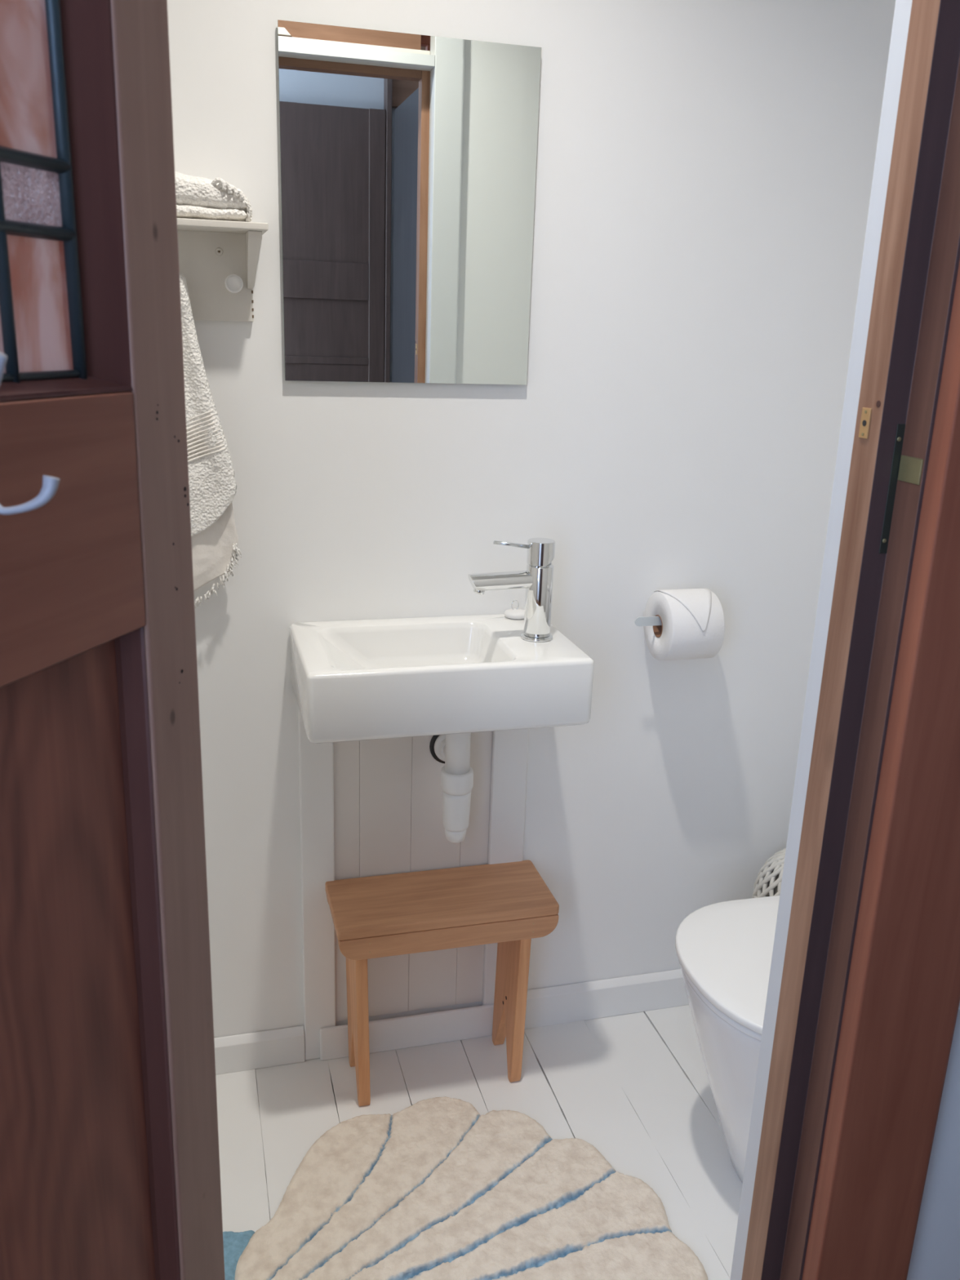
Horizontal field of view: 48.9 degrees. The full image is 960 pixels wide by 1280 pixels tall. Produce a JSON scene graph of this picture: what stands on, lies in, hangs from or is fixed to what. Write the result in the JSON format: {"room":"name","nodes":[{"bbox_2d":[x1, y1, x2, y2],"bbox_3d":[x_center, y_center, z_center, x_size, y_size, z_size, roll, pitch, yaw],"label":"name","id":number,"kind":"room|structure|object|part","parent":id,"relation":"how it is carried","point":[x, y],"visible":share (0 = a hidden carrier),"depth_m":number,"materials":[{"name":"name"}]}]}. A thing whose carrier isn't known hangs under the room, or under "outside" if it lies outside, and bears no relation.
{"room":"bathroom","nodes":[
{"label":"bathroom","id":0,"kind":"room"},
{"bbox_2d":[277,25,284,359],"bbox_3d":[-0.108,-0.663,1.651,0.401,0.507,0.006,-3,17,-15],"label":"mirror edge","id":1,"kind":"object","parent":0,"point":[281,28],"depth_m":1.57,"materials":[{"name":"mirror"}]},
{"bbox_2d":[215,1004,742,1279],"bbox_3d":[0.102,0.956,1.716,2.000,0.051,0.980,-3,17,-15],"label":"floor","id":2,"kind":"structure","parent":0,"point":[635,1087],"depth_m":1.95,"materials":[{"name":"grey wood"}]},
{"bbox_2d":[325,860,559,1106],"bbox_3d":[-0.077,0.644,1.974,0.399,0.385,0.175,-3,17,-15],"label":"step stool","id":3,"kind":"object","parent":2,"relation":"on","point":[510,904],"visible":1,"depth_m":1.90,"materials":[{"name":"brown wood"}]},
{"bbox_3d":[-0.071,0.469,1.921,0.399,0.019,0.174,-3,17,-15],"label":"seat","id":4,"kind":"part","parent":3,"relation":"part of","materials":[{"name":"brown wood"}]},
{"bbox_2d":[222,1096,707,1279],"bbox_3d":[-0.085,0.953,1.587,0.839,0.016,0.727,-3,17,-15],"label":"rug","id":5,"kind":"object","parent":2,"relation":"on","point":[433,1188],"visible":0.91,"depth_m":1.69,"materials":[{"name":"beige fabric"}]},
{"bbox_2d":[675,895,779,1182],"bbox_3d":[0.686,0.505,1.728,0.740,0.842,0.396,-3,17,-15],"label":"toilet","id":6,"kind":"object","parent":2,"relation":"on","point":[724,949],"visible":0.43,"depth_m":1.67,"materials":[{"name":"white ceramic"}]},
{"bbox_3d":[0.566,0.514,1.697,0.492,0.015,0.386,-3,17,-15],"label":"lid","id":7,"kind":"part","parent":6,"relation":"part of","materials":[{"name":"white"}]},
{"bbox_2d":[752,848,786,897],"bbox_3d":[0.635,0.614,2.124,0.188,0.401,0.187,10,19,24],"label":"basket","id":8,"kind":"object","parent":2,"relation":"on","point":[768,881],"visible":0.04,"depth_m":2.07,"materials":[{"name":"white"}]},
{"bbox_2d":[167,0,895,1037],"bbox_3d":[0.007,-0.390,1.834,2.100,2.550,0.100,-3,17,-15],"label":"wall","id":9,"kind":"structure","parent":0,"point":[704,175],"depth_m":1.83,"materials":[{"name":"white paint"}]},
{"bbox_2d":[177,217,268,321],"bbox_3d":[-0.530,-0.538,1.524,0.436,0.138,0.104,-3,17,-15],"label":"wall shelf","id":10,"kind":"object","parent":9,"relation":"attached to","point":[218,260],"visible":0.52,"depth_m":1.59,"materials":[{"name":"white paint"}]},
{"bbox_2d":[179,272,241,608],"bbox_3d":[-0.468,-0.290,1.613,0.192,0.528,0.042,-3,17,-15],"label":"hanging towel","id":11,"kind":"object","parent":10,"relation":"hanging from","point":[212,483],"visible":0.36,"depth_m":1.64,"materials":[{"name":"white fabric"}]},
{"bbox_2d":[174,171,252,222],"bbox_3d":[-0.474,-0.645,1.506,0.288,0.080,0.096,-3,17,-15],"label":"folded towel","id":12,"kind":"object","parent":10,"relation":"on","point":[197,197],"visible":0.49,"depth_m":1.50,"materials":[{"name":"white fabric"}]},
{"bbox_2d":[213,1025,305,1075],"bbox_3d":[-0.634,0.793,1.958,0.610,0.073,0.015,-3,17,-15],"label":"baseboard","id":13,"kind":"structure","parent":9,"relation":"attached to","point":[285,1046],"depth_m":2.01,"materials":[{"name":"white wood"}]},
{"bbox_2d":[297,706,335,1059],"bbox_3d":[-0.299,0.446,1.947,0.060,0.765,0.014,-3,17,-15],"label":"trim","id":14,"kind":"structure","parent":9,"relation":"attached to","point":[316,761],"depth_m":1.94,"materials":[{"name":"white wood"}]},
{"bbox_2d":[320,1004,493,1060],"bbox_3d":[-0.113,0.772,2.089,0.406,0.072,0.008,-3,17,-15],"label":"trim","id":15,"kind":"structure","parent":9,"relation":"attached to","point":[455,1024],"depth_m":2.08,"materials":[{"name":"white wood"}]},
{"bbox_2d":[277,19,541,384],"bbox_3d":[-0.108,-0.664,1.654,0.401,0.507,0.012,-3,17,-15],"label":"wall mirror","id":16,"kind":"object","parent":9,"relation":"attached to","point":[408,161],"visible":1,"depth_m":1.64,"materials":[{"name":"clear glass"}]},
{"bbox_2d":[333,731,492,1021],"bbox_3d":[-0.127,0.402,1.988,0.296,0.693,0.004,-3,17,-15],"label":"wall panel","id":17,"kind":"object","parent":9,"relation":"attached to","point":[388,793],"depth_m":1.97,"materials":[{"name":"white wood"}]},
{"bbox_2d":[289,613,594,743],"bbox_3d":[-0.074,0.060,1.743,0.450,0.124,0.282,-3,17,-15],"label":"basin","id":18,"kind":"object","parent":9,"relation":"attached to","point":[381,678],"visible":0.98,"depth_m":1.64,"materials":[{"name":"white ceramic"}]},
{"bbox_2d":[429,733,473,843],"bbox_3d":[-0.041,0.213,1.873,0.078,0.271,0.148,-3,17,-15],"label":"trap","id":19,"kind":"object","parent":18,"relation":"attached to","point":[453,750],"visible":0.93,"depth_m":1.82,"materials":[{"name":"white plastic"}]},
{"bbox_2d":[467,537,555,641],"bbox_3d":[0.051,-0.082,1.723,0.149,0.167,0.054,-3,17,-15],"label":"tap","id":20,"kind":"object","parent":18,"relation":"on","point":[537,580],"visible":1,"depth_m":1.71,"materials":[{"name":"silver metal"}]},
{"bbox_3d":[0.034,-0.096,1.711,0.110,0.031,0.030,-4,18,-18],"label":"spout","id":21,"kind":"part","parent":20,"relation":"part of","materials":[{"name":"silver metal"}]},
{"bbox_3d":[0.052,-0.153,1.697,0.063,0.016,0.006,-4,18,-19],"label":"lever","id":22,"kind":"part","parent":20,"relation":"part of","materials":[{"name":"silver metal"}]},
{"bbox_2d":[504,600,524,619],"bbox_3d":[0.065,-0.056,1.874,0.043,0.032,0.043,-3,17,-15],"label":"plug","id":23,"kind":"object","parent":18,"relation":"on","point":[513,613],"visible":0.91,"depth_m":1.86,"materials":[{"name":"white plastic"}]},
{"bbox_2d":[482,728,528,1005],"bbox_3d":[0.049,0.430,2.041,0.068,0.765,0.014,-3,17,-15],"label":"trim","id":24,"kind":"structure","parent":9,"relation":"attached to","point":[509,753],"depth_m":2.00,"materials":[{"name":"white wood"}]},
{"bbox_2d":[524,968,688,1028],"bbox_3d":[0.476,0.736,2.255,0.869,0.083,0.015,-3,17,-15],"label":"baseboard","id":25,"kind":"structure","parent":9,"relation":"attached to","point":[589,1000],"depth_m":2.19,"materials":[{"name":"white wood"}]},
{"bbox_2d":[635,616,662,626],"bbox_3d":[0.357,-0.042,1.946,0.185,0.044,0.076,-3,17,-15],"label":"toilet roll holder","id":26,"kind":"object","parent":9,"relation":"attached to","point":[646,620],"visible":0.23,"depth_m":1.89,"materials":[{"name":"grey metal"}]},
{"bbox_2d":[643,588,724,660],"bbox_3d":[0.368,-0.028,1.912,0.105,0.128,0.127,-3,17,-15],"label":"toilet roll","id":27,"kind":"object","parent":9,"relation":"attached to","point":[693,620],"visible":0.98,"depth_m":1.87,"materials":[{"name":"white paper"}]},
{"bbox_2d":[906,1002,959,1279],"bbox_3d":[-0.189,-0.079,0.786,3.050,2.550,0.093,-3,17,-15],"label":"wall","id":28,"kind":"structure","parent":0,"point":[935,1251],"depth_m":1.14,"materials":[{"name":"white paint"}]},
{"bbox_2d":[0,0,225,1279],"bbox_3d":[-0.285,0.277,0.529,0.074,1.888,0.568,7,18,16],"label":"door","id":29,"kind":"structure","parent":28,"relation":"in","point":[109,1153],"depth_m":0.64,"materials":[{"name":"brown wood"}]},
{"bbox_3d":[-0.232,-0.113,0.483,0.040,0.041,0.007,7,18,17],"label":"arm","id":30,"kind":"part","parent":29,"relation":"part of","materials":[{"name":"grey paint"}]},
{"bbox_3d":[-0.230,-0.078,0.511,0.049,0.034,0.013,-4,18,-18],"label":"arm","id":31,"kind":"part","parent":29,"relation":"part of","materials":[{"name":"grey paint"}]},
{"bbox_3d":[-0.290,-0.189,0.400,0.004,0.034,0.393,7,18,17],"label":"pebbled glass","id":32,"kind":"part","parent":29,"relation":"part of","materials":[{"name":"pink glass"}]},
{"label":"pink glass","id":33,"kind":"part","parent":29,"relation":"part of","materials":[{"name":"pink glass"}]},
{"bbox_3d":[-0.293,-0.021,0.448,0.034,0.145,0.450,7,18,17],"label":"rail","id":34,"kind":"part","parent":29,"relation":"part of","materials":[{"name":"brown wood"}]},
{"bbox_3d":[-0.315,0.521,0.612,0.008,0.994,0.450,7,18,17],"label":"panel","id":35,"kind":"part","parent":29,"relation":"part of","materials":[{"name":"brown wood"}]},
{"bbox_2d":[729,0,912,1279],"bbox_3d":[0.369,-0.081,0.993,0.070,2.370,0.051,-3,17,-15],"label":"trim","id":36,"kind":"structure","parent":28,"relation":"attached to","point":[902,11],"depth_m":1.00,"materials":[{"name":"white paint"}]},
{"bbox_2d":[741,0,959,1279],"bbox_3d":[0.352,0.126,0.988,0.059,1.975,0.068,-3,17,-15],"label":"trim","id":37,"kind":"structure","parent":28,"relation":"attached to","point":[918,259],"depth_m":0.94,"materials":[{"name":"brown wood"}]},
{"bbox_3d":[0.354,-0.129,0.906,0.008,0.112,0.001,-3,17,-15],"label":"keeper plate","id":38,"kind":"part","parent":37,"relation":"part of","materials":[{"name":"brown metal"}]},
{"bbox_2d":[801,260,959,1279],"bbox_3d":[0.421,0.115,0.956,0.118,2.020,0.024,-3,17,-15],"label":"trim","id":39,"kind":"structure","parent":28,"relation":"attached to","point":[902,1001],"depth_m":0.99,"materials":[{"name":"brown wood"}]}
]}

